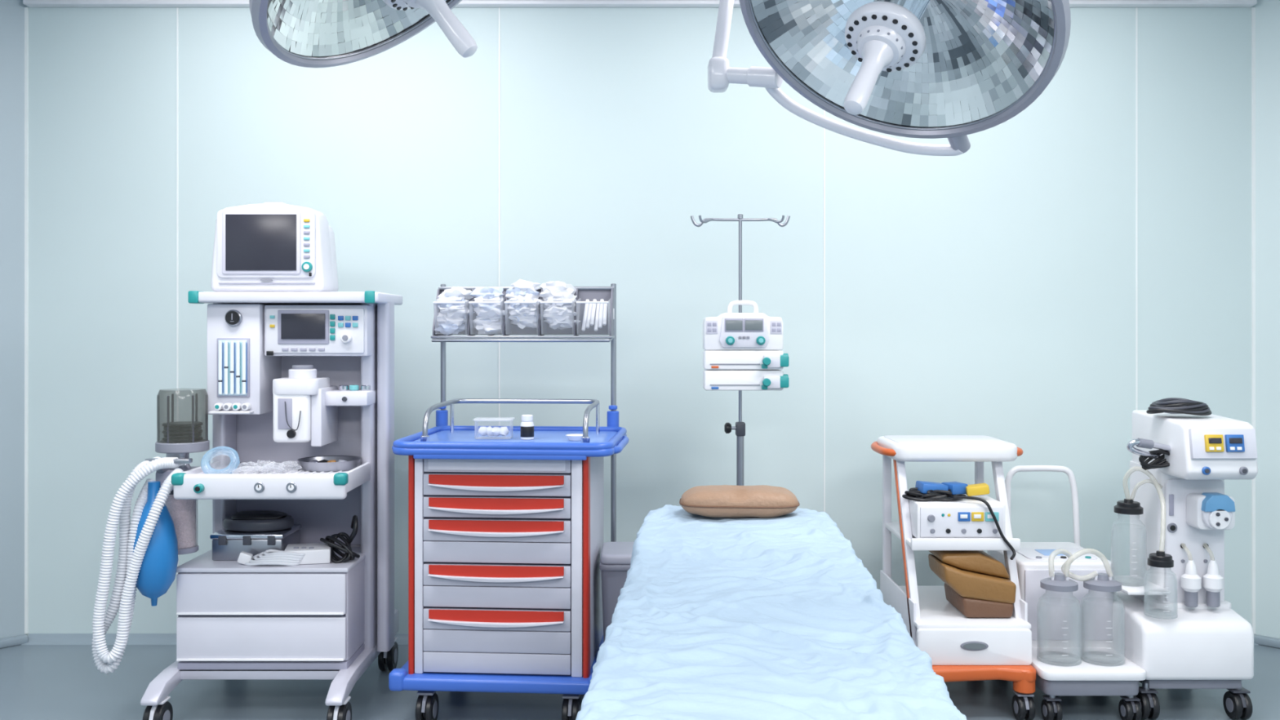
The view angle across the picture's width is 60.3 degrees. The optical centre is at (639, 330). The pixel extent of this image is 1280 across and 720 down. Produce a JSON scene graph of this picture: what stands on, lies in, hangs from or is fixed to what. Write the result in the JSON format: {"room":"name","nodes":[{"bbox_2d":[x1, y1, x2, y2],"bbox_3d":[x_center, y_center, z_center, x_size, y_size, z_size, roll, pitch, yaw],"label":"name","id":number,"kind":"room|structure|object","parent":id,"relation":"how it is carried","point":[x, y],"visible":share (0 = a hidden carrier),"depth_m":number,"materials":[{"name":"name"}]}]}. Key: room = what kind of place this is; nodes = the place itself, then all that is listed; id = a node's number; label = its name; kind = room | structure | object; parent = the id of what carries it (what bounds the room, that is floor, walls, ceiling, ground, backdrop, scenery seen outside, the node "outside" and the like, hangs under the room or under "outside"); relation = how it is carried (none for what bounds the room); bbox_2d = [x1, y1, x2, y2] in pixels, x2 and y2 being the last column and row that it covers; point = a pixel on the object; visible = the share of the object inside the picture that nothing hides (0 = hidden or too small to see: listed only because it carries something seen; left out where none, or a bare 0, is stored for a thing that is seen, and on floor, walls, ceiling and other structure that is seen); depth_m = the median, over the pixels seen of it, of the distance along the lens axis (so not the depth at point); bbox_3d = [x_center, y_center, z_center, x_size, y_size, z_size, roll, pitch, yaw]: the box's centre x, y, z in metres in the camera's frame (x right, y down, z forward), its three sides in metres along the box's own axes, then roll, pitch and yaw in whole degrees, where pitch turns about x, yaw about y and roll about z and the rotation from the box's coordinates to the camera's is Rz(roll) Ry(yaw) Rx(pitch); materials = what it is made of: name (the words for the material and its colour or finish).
{"room":"operating room","nodes":[
{"label":"operating room","id":0,"kind":"room"},
{"bbox_2d":[0,0,26,638],"bbox_3d":[-2.796,-0.060,4.185,0.120,2.620,0.963,0,0,44],"label":"wall","id":1,"kind":"structure","parent":0,"point":[11,11],"depth_m":4.40,"materials":[{"name":"white paint"}]},
{"bbox_2d":[0,634,28,648],"bbox_3d":[-2.765,1.235,4.105,0.890,0.030,0.056,0,0,-45],"label":"baseboard","id":2,"kind":"structure","parent":1,"relation":"attached to","point":[20,639],"depth_m":4.37,"materials":[{"name":"plastic"}]},
{"bbox_2d":[24,7,28,633],"bbox_3d":[-2.470,-0.040,4.439,0.012,2.520,0.010,0,0,0],"label":"trim","id":3,"kind":"structure","parent":1,"relation":"attached to","point":[26,9],"depth_m":4.43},
{"bbox_2d":[26,6,1253,635],"bbox_3d":[0.000,-0.060,4.490,4.940,2.620,0.100,0,0,0],"label":"wall","id":4,"kind":"structure","parent":0,"point":[988,289],"depth_m":4.44,"materials":[{"name":"white paint"}]},
{"bbox_2d":[176,7,178,618],"bbox_3d":[-1.862,-0.040,4.439,0.006,2.520,0.003,0,0,0],"label":"trim","id":5,"kind":"structure","parent":4,"relation":"attached to","point":[177,8],"depth_m":4.44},
{"bbox_2d":[498,7,500,426],"bbox_3d":[-0.566,-0.040,4.439,0.006,2.520,0.003,0,0,0],"label":"trim","id":6,"kind":"structure","parent":4,"relation":"attached to","point":[499,7],"depth_m":4.44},
{"bbox_2d":[22,0,1257,7],"bbox_3d":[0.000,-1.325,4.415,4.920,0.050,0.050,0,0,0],"label":"ceiling","id":7,"kind":"structure","parent":4,"relation":"attached to","point":[30,3],"depth_m":4.39,"materials":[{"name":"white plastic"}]},
{"bbox_2d":[21,633,1258,644],"bbox_3d":[0.000,1.235,4.410,4.920,0.030,0.060,0,0,0],"label":"baseboard","id":8,"kind":"structure","parent":4,"relation":"attached to","point":[33,638],"depth_m":4.42,"materials":[{"name":"plastic"}]},
{"bbox_2d":[823,110,825,511],"bbox_3d":[0.743,-0.040,4.439,0.006,2.520,0.003,0,0,0],"label":"trim","id":9,"kind":"structure","parent":4,"relation":"attached to","point":[824,110],"depth_m":4.44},
{"bbox_2d":[1135,7,1137,409],"bbox_3d":[2.000,-0.040,4.439,0.006,2.520,0.003,0,0,0],"label":"trim","id":10,"kind":"structure","parent":4,"relation":"attached to","point":[1136,8],"depth_m":4.44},
{"bbox_2d":[0,644,1279,719],"bbox_3d":[0.000,1.300,1.000,6.400,0.100,7.200,0,0,0],"label":"floor","id":11,"kind":"structure","parent":0,"point":[37,682],"depth_m":3.75,"materials":[{"name":"tile"}]},
{"bbox_2d":[91,290,402,719],"bbox_3d":[-1.274,0.560,3.728,0.841,1.380,0.785,0,0,0],"label":"machine","id":12,"kind":"object","parent":11,"relation":"on","point":[295,581],"visible":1,"depth_m":3.59,"materials":[{"name":"metal"}]},
{"bbox_2d":[148,704,158,719],"bbox_3d":[-1.488,1.171,3.393,0.012,0.065,0.091,0,0,0],"label":"caster","id":13,"kind":"object","parent":12,"relation":"attached to","point":[153,708],"depth_m":3.36,"materials":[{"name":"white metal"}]},
{"bbox_2d":[168,489,198,555],"bbox_3d":[-1.500,0.616,3.600,0.110,0.212,0.110,0,0,0],"label":"canister","id":14,"kind":"object","parent":12,"relation":"on","point":[182,512],"depth_m":3.56,"materials":[{"name":"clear plastic"}]},
{"bbox_2d":[187,290,204,303],"bbox_3d":[-1.459,-0.110,3.627,0.034,0.041,0.066,0,0,0],"label":"bumper cover","id":15,"kind":"object","parent":12,"relation":"attached to","point":[193,296],"depth_m":3.60,"materials":[{"name":"teal plastic"}]},
{"bbox_2d":[266,351,273,355],"bbox_3d":[-1.226,0.075,3.650,0.021,0.015,0.010,0,0,0],"label":"button","id":16,"kind":"object","parent":12,"relation":"attached to","point":[268,353],"depth_m":3.65,"materials":[{"name":"black plastic"}]},
{"bbox_2d":[210,202,338,291],"bbox_3d":[-1.242,-0.281,3.801,0.379,0.303,0.318,0,0,0],"label":"patient monitor","id":17,"kind":"object","parent":12,"relation":"on","point":[265,246],"visible":1,"depth_m":3.65,"materials":[{"name":"white plastic"}]},
{"bbox_2d":[198,291,402,305],"bbox_3d":[-1.163,-0.110,3.790,0.617,0.035,0.380,0,0,0],"label":"shelf","id":18,"kind":"object","parent":12,"relation":"attached to","point":[212,298],"depth_m":3.60,"materials":[{"name":"white plastic"}]},
{"bbox_2d":[308,459,319,462],"bbox_3d":[-1.080,0.440,3.650,0.035,0.024,0.032,0,0,0],"label":"tray","id":19,"kind":"object","parent":12,"relation":"on","point":[314,460],"depth_m":3.64,"materials":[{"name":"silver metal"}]},
{"bbox_2d":[318,459,328,462],"bbox_3d":[-1.050,0.440,3.659,0.035,0.024,0.032,0,0,0],"label":"tray","id":20,"kind":"object","parent":12,"relation":"on","point":[323,460],"depth_m":3.65,"materials":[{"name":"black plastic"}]},
{"bbox_2d":[297,455,361,471],"bbox_3d":[-1.030,0.442,3.660,0.206,0.032,0.206,0,0,0],"label":"steel tray","id":21,"kind":"object","parent":12,"relation":"on","point":[322,463],"depth_m":3.61,"materials":[{"name":"silver metal"}]},
{"bbox_2d":[333,705,339,719],"bbox_3d":[-0.927,1.171,3.393,0.012,0.065,0.091,0,0,0],"label":"caster","id":22,"kind":"object","parent":12,"relation":"attached to","point":[335,708],"depth_m":3.36,"materials":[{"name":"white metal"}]},
{"bbox_2d":[338,384,348,391],"bbox_3d":[-1.000,0.193,3.720,0.032,0.018,0.032,0,0,0],"label":"cup","id":23,"kind":"object","parent":12,"relation":"on","point":[341,388],"depth_m":3.71,"materials":[{"name":"silver metal"}]},
{"bbox_2d":[349,384,359,391],"bbox_3d":[-0.965,0.193,3.720,0.032,0.018,0.032,0,0,0],"label":"cup","id":24,"kind":"object","parent":12,"relation":"on","point":[352,388],"depth_m":3.71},
{"bbox_2d":[360,385,370,391],"bbox_3d":[-0.925,0.193,3.720,0.032,0.018,0.032,0,0,0],"label":"cup","id":25,"kind":"object","parent":12,"relation":"on","point":[363,388],"depth_m":3.71,"materials":[{"name":"silver metal"}]},
{"bbox_2d":[364,290,377,303],"bbox_3d":[-0.883,-0.110,3.627,0.034,0.041,0.066,0,0,0],"label":"bumper cover","id":26,"kind":"object","parent":12,"relation":"attached to","point":[370,296],"depth_m":3.59,"materials":[{"name":"teal plastic"}]},
{"bbox_2d":[383,651,386,658],"bbox_3d":[-0.927,1.171,4.053,0.012,0.065,0.091,0,0,0],"label":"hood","id":27,"kind":"object","parent":12,"relation":"attached to","point":[384,652],"depth_m":4.01,"materials":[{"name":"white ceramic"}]},
{"bbox_2d":[388,279,629,719],"bbox_3d":[-0.411,0.534,3.711,0.739,1.433,0.635,0,0,4],"label":"cart","id":28,"kind":"object","parent":11,"relation":"on","point":[506,536],"visible":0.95,"depth_m":3.44,"materials":[{"name":"red plastic"}]},
{"bbox_2d":[421,695,427,712],"bbox_3d":[-0.673,1.171,3.479,0.011,0.065,0.091,0,0,4],"label":"caster","id":29,"kind":"object","parent":28,"relation":"attached to","point":[424,698],"depth_m":3.44,"materials":[{"name":"grey metal"}]},
{"bbox_2d":[472,417,514,439],"bbox_3d":[-0.485,0.325,3.663,0.130,0.065,0.100,0,0,0],"label":"storage container","id":30,"kind":"object","parent":28,"relation":"on","point":[482,431],"visible":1,"depth_m":3.65,"materials":[{"name":"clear plastic"}]},
{"bbox_2d":[392,425,626,460],"bbox_3d":[-0.412,0.371,3.691,0.730,0.053,0.635,0,0,0],"label":"tray","id":31,"kind":"object","parent":28,"relation":"on","point":[441,442],"depth_m":3.41,"materials":[{"name":"blue plastic"}]},
{"bbox_2d":[520,414,533,439],"bbox_3d":[-0.372,0.318,3.635,0.045,0.080,0.045,0,0,0],"label":"medicine bottle","id":32,"kind":"object","parent":28,"relation":"on","point":[526,424],"visible":1,"depth_m":3.62,"materials":[{"name":"white plastic"}]},
{"bbox_2d":[567,698,573,715],"bbox_3d":[-0.215,1.171,3.447,0.011,0.065,0.091,0,0,4],"label":"caster","id":33,"kind":"object","parent":28,"relation":"attached to","point":[570,701],"depth_m":3.41,"materials":[{"name":"grey metal"}]},
{"bbox_2d":[565,434,582,440],"bbox_3d":[-0.209,0.349,3.604,0.070,0.017,0.070,0,0,0],"label":"dish","id":34,"kind":"object","parent":28,"relation":"on","point":[570,437],"visible":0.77,"depth_m":3.58,"materials":[{"name":"white plastic"}]},
{"bbox_2d":[599,542,634,641],"bbox_3d":[-0.018,0.988,3.664,0.227,0.525,0.268,0,0,0],"label":"waste bin","id":35,"kind":"object","parent":11,"relation":"on","point":[615,557],"visible":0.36,"depth_m":3.56,"materials":[{"name":"grey plastic"}]},
{"bbox_2d":[690,213,790,485],"bbox_3d":[0.365,0.414,4.022,0.476,1.672,0.486,0,0,0],"label":"stand","id":36,"kind":"object","parent":11,"relation":"on","point":[740,427],"visible":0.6,"depth_m":3.99,"materials":[{"name":"metal"}]},
{"bbox_2d":[702,300,789,390],"bbox_3d":[0.373,0.051,3.905,0.294,0.317,0.170,0,0,0],"label":"pump","id":37,"kind":"object","parent":36,"relation":"attached to","point":[743,351],"visible":1,"depth_m":3.86,"materials":[{"name":"white plastic"}]},
{"bbox_2d":[575,504,966,719],"bbox_3d":[0.236,0.890,2.379,0.694,0.720,2.185,0,0,3],"label":"table","id":38,"kind":"object","parent":11,"relation":"on","point":[749,618],"visible":0.95,"depth_m":1.97,"materials":[{"name":"blue fabric"}]},
{"bbox_2d":[679,484,799,517],"bbox_3d":[0.292,0.503,3.250,0.353,0.084,0.209,0,0,3],"label":"cushion","id":39,"kind":"object","parent":38,"relation":"on","point":[711,500],"visible":1,"depth_m":3.16,"materials":[{"name":"beige leather"}]},
{"bbox_2d":[871,435,1035,719],"bbox_3d":[1.095,0.820,3.814,0.508,0.860,0.632,0,0,0],"label":"trolley","id":40,"kind":"object","parent":11,"relation":"on","point":[960,647],"visible":0.67,"depth_m":3.66,"materials":[{"name":"white plastic"}]},
{"bbox_2d":[884,521,915,547],"bbox_3d":[1.081,0.715,3.870,0.362,0.020,0.420,0,0,0],"label":"shelf","id":41,"kind":"object","parent":40,"relation":"attached to","point":[908,540],"depth_m":3.77,"materials":[{"name":"white plastic"}]},
{"bbox_2d":[876,435,1017,462],"bbox_3d":[1.095,0.422,3.960,0.434,0.061,0.340,0,0,0],"label":"shelf","id":42,"kind":"object","parent":40,"relation":"attached to","point":[898,448],"depth_m":3.80,"materials":[{"name":"white plastic"}]},
{"bbox_2d":[898,480,1015,559],"bbox_3d":[1.067,0.637,3.783,0.346,0.235,0.334,0,0,0],"label":"electrosurgical generator","id":43,"kind":"object","parent":40,"relation":"on","point":[949,509],"visible":0.98,"depth_m":3.67,"materials":[{"name":"white plastic"}]},
{"bbox_2d":[945,528,951,533],"bbox_3d":[1.027,0.668,3.673,0.016,0.016,0.008,0,0,0],"label":"socket","id":44,"kind":"object","parent":43,"relation":"attached to","point":[947,531],"depth_m":3.67,"materials":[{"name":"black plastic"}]},
{"bbox_2d":[961,528,966,533],"bbox_3d":[1.079,0.668,3.673,0.016,0.016,0.008,0,0,0],"label":"socket","id":45,"kind":"object","parent":43,"relation":"attached to","point":[963,530],"depth_m":3.67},
{"bbox_2d":[899,586,1031,628],"bbox_3d":[1.080,0.957,3.830,0.370,0.017,0.540,0,0,0],"label":"shelf","id":46,"kind":"object","parent":40,"relation":"attached to","point":[935,611],"depth_m":3.63,"materials":[{"name":"white plastic"}]},
{"bbox_2d":[928,550,1016,617],"bbox_3d":[1.120,0.844,3.750,0.238,0.204,0.260,0,0,0],"label":"pads","id":47,"kind":"object","parent":40,"relation":"on","point":[979,585],"visible":0.88,"depth_m":3.63,"materials":[{"name":"brown leather"}]},
{"bbox_2d":[1022,697,1029,710],"bbox_3d":[1.232,1.189,3.535,0.011,0.050,0.069,0,0,0],"label":"caster","id":48,"kind":"object","parent":40,"relation":"attached to","point":[1025,700],"depth_m":3.51,"materials":[{"name":"grey metal"}]},
{"bbox_2d":[987,465,1146,719],"bbox_3d":[1.462,0.877,3.806,0.379,0.745,0.671,0,0,0],"label":"suction machine","id":49,"kind":"object","parent":11,"relation":"on","point":[1068,588],"visible":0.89,"depth_m":3.73,"materials":[{"name":"white plastic"}]},
{"bbox_2d":[1051,701,1057,712],"bbox_3d":[1.315,1.195,3.515,0.010,0.045,0.062,0,0,0],"label":"caster","id":50,"kind":"object","parent":49,"relation":"attached to","point":[1054,704],"depth_m":3.49,"materials":[{"name":"grey metal"}]},
{"bbox_2d":[1031,647,1146,680],"bbox_3d":[1.438,1.090,3.785,0.333,0.030,0.630,0,0,0],"label":"tray","id":51,"kind":"object","parent":49,"relation":"on","point":[1082,664],"depth_m":3.54,"materials":[{"name":"white plastic"}]},
{"bbox_2d":[1129,701,1136,712],"bbox_3d":[1.565,1.195,3.515,0.010,0.045,0.062,0,0,0],"label":"caster","id":52,"kind":"object","parent":49,"relation":"attached to","point":[1132,704],"depth_m":3.49,"materials":[{"name":"grey metal"}]},
{"bbox_2d":[1111,409,1257,719],"bbox_3d":[1.766,0.764,3.719,0.382,0.972,0.522,0,0,0],"label":"machine","id":53,"kind":"object","parent":11,"relation":"on","point":[1180,628],"visible":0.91,"depth_m":3.57,"materials":[{"name":"white plastic"}]},
{"bbox_2d":[1111,498,1146,585],"bbox_3d":[1.640,0.707,3.700,0.111,0.281,0.111,0,0,0],"label":"jar","id":54,"kind":"object","parent":53,"relation":"on","point":[1127,506],"depth_m":3.68,"materials":[{"name":"clear glass"}]},
{"bbox_2d":[1116,466,1165,551],"bbox_3d":[1.669,0.582,3.634,0.129,0.260,0.203,0,0,0],"label":"tube","id":55,"kind":"object","parent":53,"relation":"on","point":[1155,476],"depth_m":3.67,"materials":[{"name":"clear plastic"}]},
{"bbox_2d":[1114,575,1172,595],"bbox_3d":[1.657,0.854,3.700,0.145,0.012,0.240,0,0,0],"label":"shelf","id":56,"kind":"object","parent":53,"relation":"attached to","point":[1131,584],"depth_m":3.65,"materials":[{"name":"white plastic"}]},
{"bbox_2d":[1145,693,1154,707],"bbox_3d":[1.630,1.183,3.544,0.012,0.055,0.076,0,0,0],"label":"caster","id":57,"kind":"object","parent":53,"relation":"attached to","point":[1149,697],"depth_m":3.52,"materials":[{"name":"grey metal"}]},
{"bbox_2d":[1144,550,1177,618],"bbox_3d":[1.672,0.812,3.540,0.099,0.206,0.099,0,0,0],"label":"bottle","id":58,"kind":"object","parent":53,"relation":"on","point":[1159,558],"depth_m":3.55,"materials":[{"name":"clear glass"}]},
{"bbox_2d":[1168,493,1173,515],"bbox_3d":[1.752,0.575,3.635,0.015,0.070,0.006,0,0,0],"label":"vent","id":59,"kind":"object","parent":53,"relation":"attached to","point":[1171,495],"depth_m":3.63,"materials":[{"name":"grey plastic"}]},
{"bbox_2d":[1146,397,1211,415],"bbox_3d":[1.790,0.253,3.660,0.213,0.053,0.126,0,0,0],"label":"power cord","id":60,"kind":"object","parent":53,"relation":"on","point":[1181,406],"visible":1,"depth_m":3.61,"materials":[{"name":"black plastic"}]},
{"bbox_2d":[1181,543,1192,560],"bbox_3d":[1.793,0.731,3.615,0.014,0.061,0.044,0,0,-21],"label":"tube","id":61,"kind":"object","parent":53,"relation":"on","point":[1186,548],"depth_m":3.64,"materials":[{"name":"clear plastic"}]},
{"bbox_2d":[1181,560,1201,592],"bbox_3d":[1.800,0.800,3.600,0.060,0.100,0.060,0,0,0],"label":"cup","id":62,"kind":"object","parent":53,"relation":"on","point":[1191,580],"depth_m":3.59,"materials":[{"name":"plastic"}]},
{"bbox_2d":[1184,591,1198,607],"bbox_3d":[1.800,0.874,3.600,0.040,0.052,0.040,0,0,0],"label":"cup","id":63,"kind":"object","parent":53,"relation":"on","point":[1191,597],"depth_m":3.58,"materials":[{"name":"grey plastic"}]},
{"bbox_2d":[1202,543,1214,560],"bbox_3d":[1.865,0.731,3.615,0.014,0.061,0.044,0,0,-21],"label":"tube","id":64,"kind":"object","parent":53,"relation":"on","point":[1208,549],"depth_m":3.64,"materials":[{"name":"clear plastic"}]},
{"bbox_2d":[1202,560,1223,592],"bbox_3d":[1.872,0.800,3.600,0.060,0.100,0.060,0,0,0],"label":"cup","id":65,"kind":"object","parent":53,"relation":"on","point":[1212,570],"depth_m":3.59,"materials":[{"name":"plastic"}]},
{"bbox_2d":[1206,591,1220,607],"bbox_3d":[1.872,0.874,3.600,0.040,0.052,0.040,0,0,0],"label":"cup","id":66,"kind":"object","parent":53,"relation":"on","point":[1213,597],"depth_m":3.58,"materials":[{"name":"grey plastic"}]},
{"bbox_2d":[1237,693,1246,707],"bbox_3d":[1.925,1.183,3.544,0.012,0.055,0.076,0,0,0],"label":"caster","id":67,"kind":"object","parent":53,"relation":"attached to","point":[1242,697],"depth_m":3.52,"materials":[{"name":"grey metal"}]},
{"bbox_2d":[1253,0,1279,638],"bbox_3d":[2.796,-0.060,4.185,0.120,2.620,0.963,0,0,-44],"label":"wall","id":68,"kind":"structure","parent":0,"point":[1267,11],"depth_m":4.40,"materials":[{"name":"white paint"}]},
{"bbox_2d":[1251,7,1255,633],"bbox_3d":[2.470,-0.040,4.439,0.012,2.520,0.010,0,0,0],"label":"trim","id":69,"kind":"structure","parent":68,"relation":"attached to","point":[1253,9],"depth_m":4.43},
{"bbox_2d":[1253,634,1279,648],"bbox_3d":[2.765,1.235,4.105,0.890,0.030,0.056,0,0,45],"label":"baseboard","id":70,"kind":"structure","parent":68,"relation":"attached to","point":[1258,639],"depth_m":4.37,"materials":[{"name":"plastic"}]},
{"bbox_3d":[0.000,-1.420,1.000,6.400,0.100,7.200,0,0,0],"label":"ceiling","id":71,"kind":"structure","parent":0,"visible":0},
{"bbox_2d":[248,0,477,67],"bbox_3d":[-0.596,-1.013,2.701,0.649,0.703,0.784,0,0,0],"label":"lamp","id":72,"kind":"object","parent":71,"relation":"hanging from","point":[308,33],"visible":1,"depth_m":2.85,"materials":[{"name":"metal"}]},
{"bbox_2d":[391,0,413,10],"bbox_3d":[-0.535,-0.841,2.690,0.138,0.104,0.170,0,0,0],"label":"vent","id":73,"kind":"object","parent":72,"relation":"attached to","point":[404,5],"depth_m":2.69,"materials":[{"name":"white plastic"}]},
{"bbox_2d":[707,0,1071,155],"bbox_3d":[0.458,-0.895,2.425,0.904,0.946,0.711,0,0,15],"label":"lamp","id":74,"kind":"object","parent":71,"relation":"hanging from","point":[953,70],"visible":1,"depth_m":2.57,"materials":[{"name":"metal"}]},
{"bbox_2d":[846,14,918,71],"bbox_3d":[0.518,-0.614,2.360,0.144,0.096,0.142,0,0,0],"label":"hub","id":75,"kind":"object","parent":74,"relation":"attached to","point":[886,42],"depth_m":2.32,"materials":[{"name":"white plastic"}]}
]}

